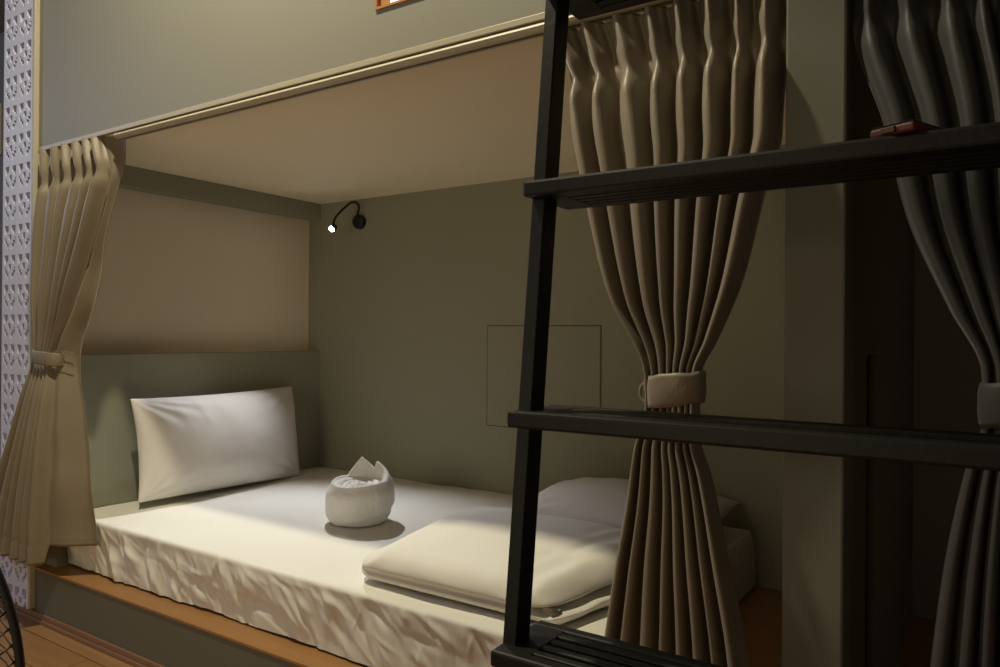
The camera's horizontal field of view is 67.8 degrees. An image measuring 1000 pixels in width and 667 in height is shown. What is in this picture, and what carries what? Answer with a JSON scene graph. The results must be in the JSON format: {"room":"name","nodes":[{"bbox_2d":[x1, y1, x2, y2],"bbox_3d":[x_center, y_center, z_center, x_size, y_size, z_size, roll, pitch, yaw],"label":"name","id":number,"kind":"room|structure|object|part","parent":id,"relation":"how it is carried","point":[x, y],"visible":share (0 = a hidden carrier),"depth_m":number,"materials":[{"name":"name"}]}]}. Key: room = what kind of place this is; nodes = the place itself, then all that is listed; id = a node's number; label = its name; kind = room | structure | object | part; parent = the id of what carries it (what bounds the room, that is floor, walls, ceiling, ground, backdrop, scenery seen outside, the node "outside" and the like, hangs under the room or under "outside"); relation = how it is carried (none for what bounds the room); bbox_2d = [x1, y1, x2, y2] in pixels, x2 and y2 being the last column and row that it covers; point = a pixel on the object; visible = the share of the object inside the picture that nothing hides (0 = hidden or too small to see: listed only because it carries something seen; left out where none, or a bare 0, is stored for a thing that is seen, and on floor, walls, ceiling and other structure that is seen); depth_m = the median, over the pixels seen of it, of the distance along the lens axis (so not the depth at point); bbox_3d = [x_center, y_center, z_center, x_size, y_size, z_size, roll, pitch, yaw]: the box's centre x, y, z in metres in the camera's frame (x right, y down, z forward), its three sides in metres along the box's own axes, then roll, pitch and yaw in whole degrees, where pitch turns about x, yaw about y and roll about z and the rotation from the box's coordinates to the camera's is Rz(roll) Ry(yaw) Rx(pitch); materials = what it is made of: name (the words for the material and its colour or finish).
{"room":"dormitory","nodes":[
{"label":"dormitory","id":0,"kind":"room"},
{"bbox_2d":[0,31,4,459],"bbox_3d":[-2.015,-0.439,3.674,2.580,2.430,0.100,0,0,33],"label":"wall","id":1,"kind":"structure","parent":0,"point":[2,33],"depth_m":4.09,"materials":[{"name":"paint"}]},
{"bbox_2d":[0,103,3,155],"bbox_3d":[-2.857,-1.120,4.164,0.328,0.278,0.018,0,0,33],"label":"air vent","id":2,"kind":"object","parent":1,"relation":"in","point":[1,104],"visible":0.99,"depth_m":4.07,"materials":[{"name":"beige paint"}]},
{"bbox_2d":[0,0,4,32],"bbox_3d":[-1.322,-1.688,1.247,6.400,0.070,3.800,0,0,33],"label":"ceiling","id":3,"kind":"structure","parent":0,"point":[2,2],"depth_m":3.90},
{"bbox_2d":[0,601,133,666],"bbox_3d":[-1.425,0.801,1.116,6.400,0.050,3.500,0,0,33],"label":"floor","id":4,"kind":"structure","parent":0,"point":[43,646],"depth_m":1.83,"materials":[{"name":"laminate"}]},
{"bbox_2d":[0,567,24,666],"bbox_3d":[-0.562,0.412,0.612,0.398,0.738,0.366,0,0,33],"label":"floor fan","id":5,"kind":"object","parent":4,"relation":"on","point":[10,613],"visible":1,"depth_m":0.56,"materials":[{"name":"black metal"}]},
{"bbox_2d":[0,596,14,666],"bbox_3d":[-0.583,0.268,0.558,0.371,0.445,0.251,0,0,33],"label":"grille","id":6,"kind":"object","parent":5,"relation":"attached to","point":[8,603],"depth_m":0.56,"materials":[{"name":"black metal"}]},
{"bbox_2d":[34,0,935,666],"bbox_3d":[0.492,-0.158,1.458,3.569,1.900,0.976,0,0,33],"label":"bunk bed","id":7,"kind":"object","parent":4,"relation":"on","point":[107,67],"visible":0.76,"depth_m":1.50,"materials":[{"name":"grey paint"}]},
{"bbox_3d":[0.222,0.720,1.059,3.569,0.138,0.020,0,0,33],"label":"panel","id":8,"kind":"part","parent":7,"relation":"part of","materials":[{"name":"grey paint"}]},
{"bbox_3d":[0.234,-0.804,1.062,3.569,0.613,0.020,0,0,33],"label":"panel","id":9,"kind":"part","parent":7,"relation":"part of","materials":[{"name":"grey paint"}]},
{"bbox_2d":[375,0,407,10],"bbox_3d":[-0.160,-0.650,1.326,0.137,0.128,0.033,0,0,33],"label":"lit niche","id":10,"kind":"object","parent":7,"relation":"attached to","point":[379,4],"visible":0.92,"depth_m":1.34,"materials":[{"name":"orange wood"}]},
{"bbox_3d":[-0.206,-0.650,1.349,0.026,0.119,0.008,0,0,33],"label":"wood panel","id":11,"kind":"part","parent":10,"relation":"part of","materials":[{"name":"orange wood"}]},
{"bbox_2d":[113,0,672,139],"bbox_3d":[-0.284,-0.481,1.404,1.572,0.014,0.030,0,0,33],"label":"rail","id":12,"kind":"object","parent":7,"relation":"attached to","point":[533,31],"visible":1,"depth_m":1.35,"materials":[{"name":"metal"}]},
{"bbox_2d":[0,136,125,565],"bbox_3d":[-1.190,0.049,1.961,0.550,1.097,0.100,0,0,28],"label":"curtain","id":13,"kind":"object","parent":12,"relation":"hanging from","point":[46,499],"visible":1,"depth_m":1.94,"materials":[{"name":"beige fabric"}]},
{"bbox_2d":[566,0,786,666],"bbox_3d":[0.203,0.081,1.045,0.357,1.116,0.100,0,0,33],"label":"curtain","id":14,"kind":"object","parent":12,"relation":"hanging from","point":[687,80],"visible":0.91,"depth_m":1.00,"materials":[{"name":"beige fabric"}]},
{"bbox_2d":[67,467,755,666],"bbox_3d":[-0.268,0.572,1.979,1.614,0.145,0.928,0,0,33],"label":"mattress","id":15,"kind":"object","parent":7,"relation":"on","point":[266,555],"visible":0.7,"depth_m":1.74,"materials":[{"name":"white fabric"}]},
{"bbox_2d":[130,386,299,502],"bbox_3d":[-0.858,0.342,2.362,0.130,0.314,0.630,0,0,30],"label":"pillow","id":16,"kind":"object","parent":15,"relation":"on","point":[187,444],"visible":1,"depth_m":2.26,"materials":[{"name":"white fabric"}]},
{"bbox_2d":[325,457,394,526],"bbox_3d":[-0.372,0.419,1.984,0.186,0.162,0.176,0,0,33],"label":"rolled towel","id":17,"kind":"object","parent":15,"relation":"on","point":[364,497],"visible":1,"depth_m":1.92,"materials":[{"name":"white fabric"}]},
{"bbox_2d":[362,506,621,624],"bbox_3d":[0.019,0.446,1.506,0.544,0.109,0.371,0,0,33],"label":"duvet","id":18,"kind":"object","parent":15,"relation":"on","point":[463,556],"visible":0.79,"depth_m":1.41,"materials":[{"name":"white fabric"}]},
{"bbox_2d":[537,477,739,528],"bbox_3d":[0.299,0.437,1.843,0.500,0.130,0.420,0,0,27],"label":"pillow","id":19,"kind":"object","parent":15,"relation":"on","point":[596,500],"visible":0.36,"depth_m":1.76,"materials":[{"name":"white fabric"}]},
{"bbox_3d":[0.522,-0.489,1.448,3.512,0.013,0.962,0,0,33],"label":"underside panel","id":20,"kind":"part","parent":7,"relation":"part of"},
{"bbox_3d":[0.415,0.082,0.969,0.072,1.132,0.075,0,0,33],"label":"post","id":21,"kind":"part","parent":7,"relation":"part of","materials":[{"name":"grey paint"}]},
{"bbox_2d":[852,0,999,666],"bbox_3d":[0.577,0.083,0.796,0.385,1.116,0.097,0,0,33],"label":"curtain","id":22,"kind":"object","parent":7,"relation":"hanging from","point":[933,62],"visible":0.88,"depth_m":0.83,"materials":[{"name":"grey fabric"}]},
{"bbox_2d":[491,0,999,666],"bbox_3d":[0.317,-0.101,0.755,0.556,1.780,0.391,0,0,33],"label":"ladder","id":23,"kind":"object","parent":4,"relation":"on","point":[972,147],"visible":1,"depth_m":0.75,"materials":[{"name":"black metal"}]},
{"bbox_2d":[870,119,943,137],"bbox_3d":[0.360,-0.170,0.643,0.086,0.010,0.038,1,0,-33],"label":"book","id":24,"kind":"object","parent":23,"relation":"on","point":[909,126],"visible":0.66,"depth_m":0.62,"materials":[{"name":"red paper"}]},
{"bbox_2d":[42,165,320,566],"bbox_3d":[-1.059,0.132,2.500,0.277,1.300,0.944,0,0,33],"label":"wall","id":25,"kind":"structure","parent":0,"point":[204,287],"depth_m":2.41,"materials":[{"name":"grey paint"}]},
{"bbox_2d":[0,602,164,666],"bbox_3d":[0.139,0.774,1.106,3.760,0.028,0.032,0,0,33],"label":"baseboard","id":26,"kind":"structure","parent":25,"relation":"attached to","point":[117,652],"depth_m":1.87,"materials":[{"name":"brown wood"}]},
{"bbox_2d":[0,0,41,608],"bbox_3d":[-1.335,-0.451,2.089,0.178,2.405,0.033,0,0,33],"label":"lattice panel","id":27,"kind":"object","parent":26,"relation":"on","point":[21,174],"visible":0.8,"depth_m":2.08,"materials":[{"name":"white paint"}]},
{"bbox_3d":[-0.994,-0.186,2.460,0.004,0.498,0.944,0,0,33],"label":"recess panel","id":28,"kind":"part","parent":25,"relation":"part of","materials":[{"name":"beige paint"}]},
{"bbox_2d":[308,144,981,618],"bbox_3d":[0.695,-0.420,1.971,3.820,2.430,0.100,0,0,33],"label":"wall","id":29,"kind":"structure","parent":0,"point":[402,305],"depth_m":2.36,"materials":[{"name":"grey paint"}]},
{"bbox_2d":[328,201,365,231],"bbox_3d":[-0.540,-0.412,2.648,0.070,0.116,0.132,0,0,33],"label":"reading lamp","id":30,"kind":"object","parent":29,"relation":"attached to","point":[359,221],"visible":1,"depth_m":2.67,"materials":[{"name":"black metal"}]},
{"bbox_3d":[-0.510,-0.405,2.696,0.052,0.052,0.020,0,0,33],"label":"wall plate","id":31,"kind":"part","parent":30,"relation":"part of","materials":[{"name":"black metal"}]},
{"bbox_2d":[486,325,601,435],"bbox_3d":[0.126,0.136,2.281,0.404,0.323,0.003,0,0,33],"label":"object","id":32,"kind":"structure","parent":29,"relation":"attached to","point":[574,354],"depth_m":2.25,"materials":[{"name":"grey paint"}]}
]}

